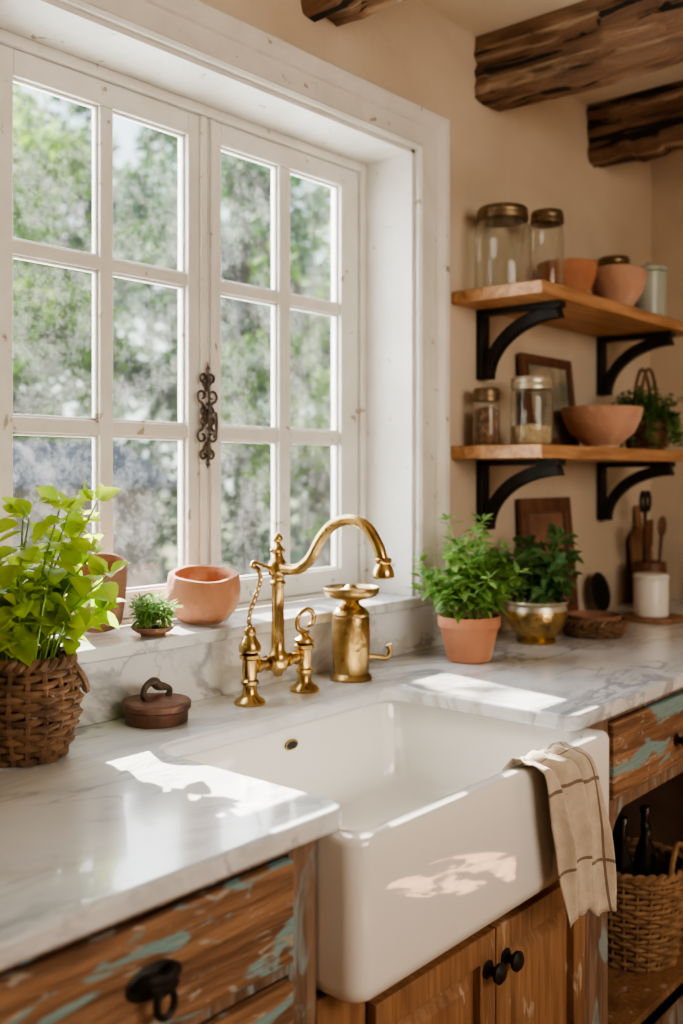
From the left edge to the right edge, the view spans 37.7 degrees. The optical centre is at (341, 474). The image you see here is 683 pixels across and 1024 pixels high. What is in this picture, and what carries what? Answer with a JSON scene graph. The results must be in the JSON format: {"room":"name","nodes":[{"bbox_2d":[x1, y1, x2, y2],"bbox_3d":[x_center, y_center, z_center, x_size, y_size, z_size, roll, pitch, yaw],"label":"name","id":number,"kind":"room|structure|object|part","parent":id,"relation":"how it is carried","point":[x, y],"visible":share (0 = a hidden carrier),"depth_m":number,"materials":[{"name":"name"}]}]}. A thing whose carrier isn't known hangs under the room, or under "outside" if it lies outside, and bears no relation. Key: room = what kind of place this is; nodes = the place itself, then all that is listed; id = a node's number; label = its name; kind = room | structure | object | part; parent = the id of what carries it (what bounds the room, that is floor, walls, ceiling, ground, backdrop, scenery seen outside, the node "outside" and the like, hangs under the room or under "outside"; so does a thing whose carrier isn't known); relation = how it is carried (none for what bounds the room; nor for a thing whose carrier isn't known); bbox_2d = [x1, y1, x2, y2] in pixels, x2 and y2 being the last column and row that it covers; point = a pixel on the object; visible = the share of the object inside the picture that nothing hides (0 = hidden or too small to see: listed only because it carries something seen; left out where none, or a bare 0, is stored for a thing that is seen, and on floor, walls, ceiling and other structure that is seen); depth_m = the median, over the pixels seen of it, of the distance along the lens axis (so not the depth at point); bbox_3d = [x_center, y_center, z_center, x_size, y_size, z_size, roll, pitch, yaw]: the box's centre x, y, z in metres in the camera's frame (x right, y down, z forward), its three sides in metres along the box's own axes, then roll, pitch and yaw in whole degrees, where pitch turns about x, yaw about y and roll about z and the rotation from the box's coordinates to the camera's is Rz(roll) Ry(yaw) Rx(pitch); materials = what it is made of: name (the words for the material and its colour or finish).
{"room":"farmhouse kitchen","nodes":[
{"label":"farmhouse kitchen","id":0,"kind":"room"},
{"bbox_2d":[56,0,650,635],"bbox_3d":[-0.709,0.030,2.019,0.300,2.780,5.750,0,0,41],"label":"wall","id":1,"kind":"structure","parent":0,"point":[535,156],"depth_m":3.25,"materials":[{"name":"paint"}]},
{"bbox_2d":[0,29,365,634],"bbox_3d":[-0.370,-0.286,2.463,0.117,1.263,1.331,0,0,41],"label":"window","id":2,"kind":"structure","parent":1,"relation":"in","point":[203,132],"depth_m":2.47,"materials":[{"name":"white paint"}]},
{"bbox_3d":[-0.552,-0.280,2.271,0.040,1.220,0.617,0,0,40],"label":"sash","id":3,"kind":"part","parent":2,"relation":"part of","materials":[{"name":"white paint"}]},
{"bbox_3d":[-0.157,-0.280,2.734,0.040,1.220,0.590,0,0,40],"label":"sash","id":4,"kind":"part","parent":2,"relation":"part of","materials":[{"name":"white paint"}]},
{"bbox_2d":[0,0,413,595],"bbox_3d":[-0.327,-0.292,2.426,0.251,1.275,1.355,0,0,41],"label":"window frame","id":5,"kind":"structure","parent":1,"relation":"attached to","point":[389,164],"depth_m":2.86,"materials":[{"name":"white paint"}]},
{"bbox_2d":[38,593,433,664],"bbox_3d":[-0.291,0.359,2.376,0.204,0.028,1.675,0,0,41],"label":"windowsill","id":6,"kind":"structure","parent":1,"relation":"attached to","point":[122,642],"depth_m":2.27,"materials":[{"name":"stone"}]},
{"bbox_2d":[73,553,126,632],"bbox_3d":[-0.524,0.253,2.123,0.137,0.167,0.144,0,0,-28],"label":"terracotta pot","id":7,"kind":"object","parent":6,"relation":"on","point":[120,577],"visible":0.29,"depth_m":2.12,"materials":[{"name":"orange ceramic"}]},
{"bbox_2d":[127,591,183,636],"bbox_3d":[-0.403,0.297,2.161,0.126,0.095,0.117,0,0,-12],"label":"potted plant","id":8,"kind":"object","parent":6,"relation":"on","point":[147,614],"visible":1,"depth_m":2.14,"materials":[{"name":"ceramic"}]},
{"bbox_3d":[-0.406,0.294,2.159,0.085,0.067,0.076,0,0,-21],"label":"stem","id":9,"kind":"part","parent":8,"relation":"part of","materials":[{"name":"green plant"}]},
{"bbox_2d":[165,565,240,624],"bbox_3d":[-0.323,0.280,2.337,0.173,0.130,0.175,0,0,-21],"label":"terracotta bowl","id":10,"kind":"object","parent":6,"relation":"on","point":[209,594],"visible":0.95,"depth_m":2.27,"materials":[{"name":"orange ceramic"}]},
{"bbox_2d":[31,605,444,727],"bbox_3d":[-0.492,0.437,2.028,0.018,0.126,2.445,0,0,41],"label":"backsplash","id":11,"kind":"structure","parent":1,"relation":"attached to","point":[208,670],"depth_m":2.26,"materials":[{"name":"stone"}]},
{"bbox_2d":[56,0,449,595],"bbox_3d":[-0.216,-0.350,2.332,0.042,1.390,1.611,0,0,41],"label":"trim","id":12,"kind":"structure","parent":1,"relation":"attached to","point":[196,29],"depth_m":2.83,"materials":[{"name":"white paint"}]},
{"bbox_2d":[452,279,682,395],"bbox_3d":[0.819,-0.423,3.334,0.313,0.254,1.145,0,0,41],"label":"wall shelf","id":13,"kind":"object","parent":1,"relation":"attached to","point":[532,303],"visible":1,"depth_m":3.10,"materials":[{"name":"brown wood"}]},
{"bbox_2d":[474,202,530,288],"bbox_3d":[0.486,-0.678,3.017,0.170,0.255,0.170,0,0,41],"label":"glass jar","id":14,"kind":"object","parent":13,"relation":"on","point":[504,214],"visible":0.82,"depth_m":2.98,"materials":[{"name":"clear glass"}]},
{"bbox_3d":[0.486,-0.784,3.017,0.156,0.042,0.156,0,0,40],"label":"lid","id":15,"kind":"part","parent":14,"relation":"part of","materials":[{"name":"brown metal"}]},
{"bbox_2d":[530,208,563,285],"bbox_3d":[0.644,-0.688,3.132,0.104,0.275,0.104,0,0,41],"label":"glass jar","id":16,"kind":"object","parent":13,"relation":"on","point":[545,218],"visible":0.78,"depth_m":3.10,"materials":[{"name":"clear glass"}]},
{"bbox_3d":[0.644,-0.804,3.132,0.104,0.042,0.104,0,0,40],"label":"lid","id":17,"kind":"part","parent":16,"relation":"part of","materials":[{"name":"brown metal"}]},
{"bbox_2d":[537,258,597,293],"bbox_3d":[0.744,-0.623,3.296,0.196,0.145,0.196,0,0,41],"label":"terracotta bowl","id":18,"kind":"object","parent":13,"relation":"on","point":[579,273],"visible":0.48,"depth_m":3.22,"materials":[{"name":"orange ceramic"}]},
{"bbox_2d":[598,255,629,266],"bbox_3d":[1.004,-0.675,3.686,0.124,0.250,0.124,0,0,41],"label":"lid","id":19,"kind":"object","parent":13,"relation":"on","point":[614,259],"visible":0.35,"depth_m":3.64,"materials":[{"name":"brown metal"}]},
{"bbox_2d":[591,264,647,305],"bbox_3d":[0.942,-0.628,3.411,0.196,0.148,0.194,0,0,-2],"label":"terracotta bowl","id":20,"kind":"object","parent":13,"relation":"on","point":[622,283],"visible":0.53,"depth_m":3.33,"materials":[{"name":"orange ceramic"}]},
{"bbox_2d":[633,262,667,315],"bbox_3d":[1.090,-0.651,3.540,0.126,0.202,0.126,0,0,41],"label":"ceramic canister","id":21,"kind":"object","parent":13,"relation":"on","point":[652,299],"visible":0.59,"depth_m":3.49,"materials":[{"name":"ceramic"}]},
{"bbox_3d":[1.090,-0.734,3.540,0.126,0.036,0.126,0,0,40],"label":"lid","id":22,"kind":"part","parent":21,"relation":"part of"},
{"bbox_2d":[452,444,682,529],"bbox_3d":[0.793,0.041,3.304,0.312,0.256,1.065,0,0,41],"label":"wall shelf","id":23,"kind":"object","parent":1,"relation":"attached to","point":[547,460],"visible":0.98,"depth_m":3.08,"materials":[{"name":"brown wood"}]},
{"bbox_2d":[473,387,499,445],"bbox_3d":[0.437,-0.175,3.013,0.082,0.175,0.082,0,0,41],"label":"glass jar","id":24,"kind":"object","parent":23,"relation":"on","point":[486,419],"visible":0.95,"depth_m":2.98,"materials":[{"name":"clear glass"}]},
{"bbox_3d":[0.437,-0.241,3.013,0.080,0.042,0.080,0,0,40],"label":"lid","id":25,"kind":"part","parent":24,"relation":"part of","materials":[{"name":"brown metal"}]},
{"bbox_2d":[510,375,552,444],"bbox_3d":[0.577,-0.194,3.039,0.128,0.212,0.128,0,0,41],"label":"glass jar","id":26,"kind":"object","parent":23,"relation":"on","point":[530,433],"visible":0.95,"depth_m":2.99,"materials":[{"name":"clear glass"}]},
{"bbox_3d":[0.577,-0.279,3.039,0.126,0.042,0.126,0,0,40],"label":"lid","id":27,"kind":"part","parent":26,"relation":"part of","materials":[{"name":"gold metal"}]},
{"bbox_2d":[517,352,578,445],"bbox_3d":[0.704,-0.245,3.383,0.051,0.310,0.340,0,0,41],"label":"framed picture","id":28,"kind":"object","parent":23,"relation":"on","point":[536,406],"visible":0.74,"depth_m":3.39,"materials":[{"name":"brown wood"}]},
{"bbox_3d":[0.702,-0.245,3.385,0.006,0.246,0.276,-8,-5,40],"label":"picture panel","id":29,"kind":"part","parent":28,"relation":"part of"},
{"bbox_2d":[561,405,643,447],"bbox_3d":[0.870,-0.157,3.340,0.268,0.138,0.268,0,0,41],"label":"terracotta bowl","id":30,"kind":"object","parent":23,"relation":"on","point":[591,425],"visible":0.89,"depth_m":3.25,"materials":[{"name":"orange ceramic"}]},
{"bbox_2d":[611,367,682,449],"bbox_3d":[1.091,-0.235,3.572,0.281,0.295,0.294,0,0,-21],"label":"potted plant","id":31,"kind":"object","parent":23,"relation":"on","point":[654,427],"visible":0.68,"depth_m":3.50,"materials":[{"name":"plant"}]},
{"bbox_2d":[416,0,682,104],"bbox_3d":[0.983,-1.435,0.574,4.750,0.150,6.050,0,0,41],"label":"ceiling","id":32,"kind":"structure","parent":0,"point":[476,17],"depth_m":2.98,"materials":[{"name":"paint"}]},
{"bbox_2d":[301,0,404,26],"bbox_3d":[1.576,-1.245,1.153,4.298,0.227,0.191,0,0,41],"label":"ceiling beam","id":33,"kind":"structure","parent":32,"relation":"attached to","point":[339,12],"depth_m":2.49,"materials":[{"name":"brown wood"}]},
{"bbox_2d":[474,0,682,111],"bbox_3d":[2.099,-1.244,1.764,4.298,0.231,0.197,0,0,41],"label":"ceiling beam","id":34,"kind":"structure","parent":32,"relation":"attached to","point":[587,45],"depth_m":2.90,"materials":[{"name":"brown wood"}]},
{"bbox_2d":[586,80,682,167],"bbox_3d":[2.586,-1.245,2.334,4.298,0.228,0.191,0,0,41],"label":"ceiling beam","id":35,"kind":"structure","parent":32,"relation":"attached to","point":[645,125],"depth_m":3.56,"materials":[{"name":"brown wood"}]},
{"bbox_2d":[625,367,668,449],"bbox_3d":[1.085,-0.235,3.564,0.173,0.295,0.172,0,0,40],"label":"basket","id":36,"kind":"object","parent":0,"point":[658,422],"depth_m":3.51,"materials":[{"name":"wicker"}]},
{"bbox_2d":[651,150,682,599],"bbox_3d":[2.899,0.030,2.817,4.750,2.780,0.150,0,0,41],"label":"wall","id":37,"kind":"structure","parent":0,"point":[666,171],"depth_m":4.06,"materials":[{"name":"paint"}]},
{"bbox_3d":[0.983,1.470,0.574,4.750,0.100,6.050,0,0,40],"label":"floor","id":38,"kind":"structure","parent":0,"visible":0},
{"bbox_2d":[0,840,315,1023],"bbox_3d":[-0.482,0.978,1.465,0.724,0.884,0.633,0,0,41],"label":"base cabinet","id":39,"kind":"object","parent":38,"relation":"on","point":[239,947],"visible":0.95,"depth_m":1.31,"materials":[{"name":"brown wood"}]},
{"bbox_3d":[-0.223,0.640,1.236,0.034,0.066,0.083,0,0,40],"label":"knob","id":40,"kind":"part","parent":39,"relation":"part of","materials":[{"name":"black metal"}]},
{"bbox_3d":[-0.244,0.872,1.254,0.020,0.281,0.520,0,0,40],"label":"drawer","id":41,"kind":"part","parent":39,"relation":"part of","materials":[{"name":"brown wood"}]},
{"bbox_2d":[316,881,584,1023],"bbox_3d":[0.004,1.107,2.030,0.730,0.627,0.852,0,0,41],"label":"base cabinet","id":42,"kind":"object","parent":38,"relation":"on","point":[527,966],"visible":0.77,"depth_m":1.86,"materials":[{"name":"brown wood"}]},
{"bbox_3d":[0.233,1.107,1.834,0.020,0.627,0.852,0,0,40],"label":"frame","id":43,"kind":"part","parent":42,"relation":"part of","materials":[{"name":"brown wood"}]},
{"bbox_3d":[0.162,1.077,1.725,0.022,0.475,0.354,0,0,40],"label":"door","id":44,"kind":"part","parent":42,"relation":"part of","materials":[{"name":"brown wood"}]},
{"bbox_3d":[0.281,0.905,1.819,0.035,0.038,0.038,0,0,40],"label":"knob","id":45,"kind":"part","parent":42,"relation":"part of","materials":[{"name":"black metal"}]},
{"bbox_3d":[0.321,0.905,1.867,0.035,0.038,0.038,0,0,40],"label":"knob","id":46,"kind":"part","parent":42,"relation":"part of","materials":[{"name":"black metal"}]},
{"bbox_3d":[0.395,1.077,1.998,0.022,0.475,0.353,0,0,40],"label":"door","id":47,"kind":"part","parent":42,"relation":"part of","materials":[{"name":"brown wood"}]},
{"bbox_2d":[585,688,682,1023],"bbox_3d":[0.572,0.978,2.698,0.726,0.884,0.895,0,0,41],"label":"base cabinet","id":48,"kind":"object","parent":38,"relation":"on","point":[646,740],"visible":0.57,"depth_m":2.45,"materials":[{"name":"brown wood"}]},
{"bbox_2d":[608,837,682,972],"bbox_3d":[0.806,1.155,2.777,0.303,0.337,0.304,0,0,-16],"label":"wicker basket","id":49,"kind":"object","parent":48,"relation":"on","point":[667,893],"visible":0.49,"depth_m":2.65,"materials":[{"name":"brown wicker"}]},
{"bbox_2d":[608,809,627,941],"bbox_3d":[0.778,1.114,2.820,0.062,0.400,0.062,0,0,41],"label":"wine bottle","id":50,"kind":"object","parent":49,"relation":"in","point":[615,830],"visible":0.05,"depth_m":2.81,"materials":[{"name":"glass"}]},
{"bbox_2d":[612,815,633,960],"bbox_3d":[0.767,1.124,2.731,0.062,0.380,0.062,0,0,41],"label":"wine bottle","id":51,"kind":"object","parent":49,"relation":"in","point":[624,864],"visible":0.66,"depth_m":2.72,"materials":[{"name":"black glass"}]},
{"bbox_2d":[634,824,656,944],"bbox_3d":[0.837,1.139,2.751,0.062,0.350,0.062,0,0,41],"label":"wine bottle","id":52,"kind":"object","parent":49,"relation":"in","point":[645,865],"visible":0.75,"depth_m":2.74,"materials":[{"name":"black glass"}]},
{"bbox_2d":[634,805,656,871],"bbox_3d":[0.856,1.124,2.819,0.062,0.380,0.062,0,0,41],"label":"wine bottle","id":53,"kind":"object","parent":49,"relation":"in","point":[644,809],"visible":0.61,"depth_m":2.81,"materials":[{"name":"black glass"}]},
{"bbox_3d":[0.907,1.031,2.690,0.021,0.088,0.115,0,0,40],"label":"handle","id":54,"kind":"part","parent":49,"relation":"part of","materials":[{"name":"wicker"}]},
{"bbox_3d":[0.831,0.643,2.513,0.020,0.172,0.702,0,0,40],"label":"drawer","id":55,"kind":"part","parent":48,"relation":"part of","materials":[{"name":"brown wood"}]},
{"bbox_3d":[0.852,0.663,2.494,0.035,0.038,0.038,0,0,40],"label":"knob","id":56,"kind":"part","parent":48,"relation":"part of","materials":[{"name":"black metal"}]},
{"bbox_3d":[1.213,0.978,3.448,0.725,0.884,1.076,0,0,40],"label":"base cabinet","id":57,"kind":"object","parent":38,"relation":"on","visible":0},
{"bbox_2d":[0,599,682,970],"bbox_3d":[0.266,0.518,2.370,0.724,0.034,3.949,0,0,41],"label":"countertop","id":58,"kind":"structure","parent":57,"relation":"on","point":[121,826],"depth_m":1.62,"materials":[{"name":"stone"}]},
{"bbox_2d":[0,646,89,766],"bbox_3d":[-0.560,0.406,1.774,0.200,0.186,0.204,0,0,40],"label":"basket","id":59,"kind":"object","parent":58,"relation":"on","point":[29,679],"depth_m":1.71,"materials":[{"name":"wicker"}]},
{"bbox_2d":[0,477,130,766],"bbox_3d":[-0.519,0.251,1.778,0.280,0.497,0.253,0,0,-18],"label":"potted plant","id":60,"kind":"object","parent":58,"relation":"on","point":[33,610],"visible":1,"depth_m":1.73,"materials":[{"name":"plant"}]},
{"bbox_3d":[-0.519,0.200,1.782,0.197,0.302,0.166,0,0,-23],"label":"stem","id":61,"kind":"part","parent":60,"relation":"part of","materials":[{"name":"green plant"}]},
{"bbox_2d":[121,677,190,728],"bbox_3d":[-0.375,0.455,2.030,0.140,0.091,0.140,0,0,41],"label":"pot","id":62,"kind":"object","parent":58,"relation":"on","point":[145,710],"visible":1,"depth_m":1.99,"materials":[{"name":"brown metal"}]},
{"bbox_3d":[-0.375,0.459,2.030,0.140,0.026,0.140,0,0,40],"label":"lid","id":63,"kind":"part","parent":62,"relation":"part of","materials":[{"name":"brown metal"}]},
{"bbox_3d":[-0.375,0.433,2.030,0.022,0.048,0.081,0,0,40],"label":"handle","id":64,"kind":"part","parent":62,"relation":"part of","materials":[{"name":"metal"}]},
{"bbox_2d":[234,514,393,706],"bbox_3d":[-0.032,0.291,2.160,0.359,0.417,0.249,0,0,41],"label":"bridge faucet","id":65,"kind":"object","parent":58,"relation":"on","point":[277,661],"visible":1,"depth_m":2.20,"materials":[{"name":"gold metal"}]},
{"bbox_3d":[-0.184,0.288,2.205,0.050,0.202,0.100,0,0,40],"label":"handle","id":66,"kind":"part","parent":65,"relation":"part of","materials":[{"name":"gold metal"}]},
{"bbox_3d":[-0.083,0.348,2.323,0.052,0.083,0.051,0,0,-5],"label":"handle","id":67,"kind":"part","parent":65,"relation":"part of","materials":[{"name":"gold metal"}]},
{"bbox_3d":[-0.021,0.154,2.148,0.325,0.141,0.044,0,0,40],"label":"spout","id":68,"kind":"part","parent":65,"relation":"part of","materials":[{"name":"gold metal"}]},
{"bbox_2d":[323,583,392,682],"bbox_3d":[0.027,0.383,2.456,0.141,0.234,0.150,0,0,41],"label":"soap dispenser","id":69,"kind":"object","parent":58,"relation":"on","point":[351,655],"visible":1,"depth_m":2.42,"materials":[{"name":"gold metal"}]},
{"bbox_3d":[0.023,0.287,2.452,0.140,0.042,0.140,0,0,40],"label":"dish","id":70,"kind":"part","parent":69,"relation":"part of","materials":[{"name":"gold metal"}]},
{"bbox_2d":[180,701,608,1003],"bbox_3d":[0.073,0.663,1.968,0.595,0.254,0.844,0,0,41],"label":"farmhouse sink","id":71,"kind":"object","parent":58,"relation":"in","point":[434,844],"visible":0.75,"depth_m":1.78,"materials":[{"name":"white ceramic"}]},
{"bbox_2d":[501,741,616,927],"bbox_3d":[0.395,0.685,1.908,0.163,0.343,0.266,0,0,41],"label":"dish towel","id":72,"kind":"object","parent":71,"relation":"hanging from","point":[581,828],"visible":0.85,"depth_m":1.88,"materials":[{"name":"fabric"}]},
{"bbox_2d":[406,513,531,663],"bbox_3d":[0.337,0.302,2.694,0.290,0.396,0.307,0,0,-44],"label":"potted herb","id":73,"kind":"object","parent":58,"relation":"on","point":[469,637],"visible":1,"depth_m":2.65,"materials":[{"name":"plant"}]},
{"bbox_3d":[0.343,0.259,2.693,0.260,0.264,0.231,0,0,40],"label":"stem","id":74,"kind":"part","parent":73,"relation":"part of","materials":[{"name":"green plant"}]},
{"bbox_2d":[438,611,500,663],"bbox_3d":[0.344,0.439,2.698,0.168,0.122,0.168,0,0,40],"label":"pot","id":75,"kind":"object","parent":73,"relation":"on","point":[469,637],"depth_m":2.64,"materials":[{"name":"ceramic"}]},
{"bbox_2d":[488,523,583,644],"bbox_3d":[0.595,0.323,3.036,0.304,0.355,0.338,0,0,41],"label":"potted herb","id":76,"kind":"object","parent":58,"relation":"on","point":[537,616],"visible":0.86,"depth_m":2.94,"materials":[{"name":"green plant"}]},
{"bbox_3d":[0.608,0.284,3.033,0.229,0.213,0.257,0,0,40],"label":"stem","id":77,"kind":"part","parent":76,"relation":"part of","materials":[{"name":"green plant"}]},
{"bbox_2d":[505,596,568,644],"bbox_3d":[0.584,0.437,2.993,0.190,0.126,0.190,0,0,40],"label":"pot","id":78,"kind":"object","parent":76,"relation":"on","point":[537,620],"depth_m":2.93,"materials":[{"name":"gold metal"}]},
{"bbox_2d":[516,497,578,611],"bbox_3d":[0.703,0.287,3.385,0.055,0.420,0.340,0,0,41],"label":"framed picture","id":79,"kind":"object","parent":58,"relation":"on","point":[534,514],"visible":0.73,"depth_m":3.39,"materials":[{"name":"brown wood"}]},
{"bbox_3d":[0.700,0.287,3.387,0.006,0.320,0.240,-7,-4,40],"label":"picture panel","id":80,"kind":"part","parent":79,"relation":"part of","materials":[{"name":"brown wood"}]},
{"bbox_2d":[562,610,629,639],"bbox_3d":[0.786,0.466,3.123,0.222,0.067,0.222,0,0,41],"label":"basket","id":81,"kind":"object","parent":58,"relation":"on","point":[584,624],"visible":0.91,"depth_m":3.04,"materials":[{"name":"wicker"}]},
{"bbox_2d":[568,610,621,630],"bbox_3d":[0.786,0.462,3.123,0.175,0.057,0.176,0,0,40],"label":"bowl","id":82,"kind":"object","parent":81,"relation":"on","point":[594,620],"depth_m":3.05,"materials":[{"name":"brown wood"}]},
{"bbox_2d":[591,572,610,610],"bbox_3d":[0.942,0.425,3.641,0.038,0.141,0.144,0,0,42],"label":"dinner plate","id":83,"kind":"object","parent":58,"relation":"on","point":[600,591],"visible":0.98,"depth_m":3.65,"materials":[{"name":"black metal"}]},
{"bbox_2d":[629,505,652,579],"bbox_3d":[1.187,0.310,3.958,0.055,0.379,0.180,0,0,41],"label":"cutting board","id":84,"kind":"object","parent":58,"relation":"on","point":[636,537],"visible":0.51,"depth_m":3.94,"materials":[{"name":"brown wood"}]},
{"bbox_2d":[633,560,666,599],"bbox_3d":[1.158,0.412,3.758,0.124,0.175,0.124,0,0,41],"label":"utensil crock","id":85,"kind":"object","parent":58,"relation":"on","point":[639,565],"visible":0.27,"depth_m":3.71,"materials":[{"name":"brown wood"}]},
{"bbox_2d":[639,490,651,562],"bbox_3d":[1.143,0.269,3.772,0.014,0.422,0.093,2,1,40],"label":"spatula","id":86,"kind":"object","parent":85,"relation":"in","point":[644,509],"visible":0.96,"depth_m":3.77,"materials":[{"name":"black metal"}]},
{"bbox_2d":[644,519,652,562],"bbox_3d":[1.141,0.323,3.711,0.029,0.317,0.076,0,0,23],"label":"wooden spatula","id":87,"kind":"object","parent":85,"relation":"in","point":[648,529],"visible":0.55,"depth_m":3.70,"materials":[{"name":"brown wood"}]},
{"bbox_2d":[657,516,665,562],"bbox_3d":[1.208,0.318,3.772,0.066,0.326,0.025,0,0,-38],"label":"wooden spoon","id":88,"kind":"object","parent":85,"relation":"in","point":[661,527],"visible":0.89,"depth_m":3.76,"materials":[{"name":"brown wood"}]},
{"bbox_2d":[621,612,682,623],"bbox_3d":[1.075,0.493,3.461,0.216,0.014,0.216,0,0,41],"label":"wooden trivet","id":89,"kind":"object","parent":58,"relation":"on","point":[673,618],"visible":0.56,"depth_m":3.39,"materials":[{"name":"brown wood"}]},
{"bbox_2d":[633,572,668,617],"bbox_3d":[1.069,0.412,3.453,0.120,0.148,0.120,0,0,41],"label":"crock","id":90,"kind":"object","parent":89,"relation":"on","point":[651,589],"visible":1,"depth_m":3.40,"materials":[{"name":"beige ceramic"}]},
{"bbox_3d":[1.069,0.348,3.453,0.120,0.020,0.120,0,0,40],"label":"lid","id":91,"kind":"part","parent":90,"relation":"part of","materials":[{"name":"beige"}]},
{"label":"outside","id":92,"kind":"structure","parent":0,"visible":0},
{"bbox_2d":[151,494,304,620],"bbox_3d":[-17.652,1.770,34.803,67.950,0.100,90.000,0,0,41],"label":"lawn","id":93,"kind":"structure","parent":92,"point":[161,576],"depth_m":21.11,"materials":[{"name":"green plant"}]},
{"bbox_2d":[13,83,91,383],"bbox_3d":[-8.338,-3.810,22.515,5.934,10.998,5.342,0,0,41],"label":"tree","id":94,"kind":"object","parent":93,"relation":"on","point":[18,90],"visible":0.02,"depth_m":22.84,"materials":[{"name":"green plant"}]},
{"bbox_2d":[13,84,132,390],"bbox_3d":[-5.738,-3.193,16.817,4.662,9.771,4.995,0,0,41],"label":"tree","id":95,"kind":"object","parent":93,"relation":"on","point":[73,109],"visible":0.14,"depth_m":17.81,"materials":[{"name":"green plant"}]},
{"bbox_2d":[13,85,162,443],"bbox_3d":[-4.067,-1.380,11.396,3.679,6.145,3.554,0,0,41],"label":"tree","id":96,"kind":"object","parent":93,"relation":"on","point":[52,340],"visible":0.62,"depth_m":11.01,"materials":[{"name":"green plant"}]},
{"bbox_2d":[13,441,175,635],"bbox_3d":[-2.542,0.718,8.418,1.500,2.000,1.700,0,0,41],"label":"garden shed","id":97,"kind":"object","parent":93,"relation":"on","point":[64,466],"visible":0.4,"depth_m":8.29,"materials":[{"name":"stone"}]},
{"bbox_3d":[-2.091,1.018,7.999,0.030,1.400,0.650,0,0,40],"label":"door","id":98,"kind":"part","parent":97,"relation":"part of","materials":[{"name":"plant"}]},
{"bbox_2d":[65,125,256,522],"bbox_3d":[-5.618,-3.947,27.368,4.913,11.277,6.188,0,0,41],"label":"tree","id":99,"kind":"object","parent":93,"relation":"on","point":[133,387],"visible":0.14,"depth_m":25.95,"materials":[{"name":"green plant"}]},
{"bbox_2d":[21,437,306,572],"bbox_3d":[-1.250,0.413,18.168,0.987,2.455,22.221,0,0,41],"label":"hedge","id":100,"kind":"object","parent":93,"relation":"on","point":[156,458],"visible":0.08,"depth_m":16.63,"materials":[{"name":"green plant"}]},
{"bbox_2d":[113,142,330,554],"bbox_3d":[-2.025,-3.010,20.868,5.044,9.400,4.348,0,0,-21],"label":"tree","id":101,"kind":"object","parent":93,"relation":"on","point":[169,336],"visible":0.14,"depth_m":20.55,"materials":[{"name":"green plant"}]},
{"bbox_2d":[115,153,330,575],"bbox_3d":[-1.553,-1.593,14.103,3.264,6.575,2.923,0,0,-15],"label":"tree","id":102,"kind":"object","parent":93,"relation":"on","point":[237,269],"visible":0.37,"depth_m":13.71,"materials":[{"name":"green plant"}]},
{"bbox_2d":[221,221,330,599],"bbox_3d":[-0.267,-0.686,9.816,2.446,4.765,2.002,0,0,41],"label":"tree","id":103,"kind":"object","parent":93,"relation":"on","point":[316,513],"visible":0.34,"depth_m":9.67,"materials":[{"name":"green plant"}]},
{"bbox_2d":[232,215,330,415],"bbox_3d":[-0.274,-3.214,27.744,6.061,9.817,5.333,0,0,27],"label":"tree","id":104,"kind":"object","parent":93,"relation":"on","point":[319,237],"visible":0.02,"depth_m":28.50,"materials":[{"name":"green plant"}]},
{"bbox_2d":[269,192,330,371],"bbox_3d":[0.534,-1.750,16.425,3.620,6.882,2.766,0,0,-18],"label":"tree","id":105,"kind":"object","parent":93,"relation":"on","point":[317,291],"visible":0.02,"depth_m":15.53,"materials":[{"name":"green plant"}]}
]}

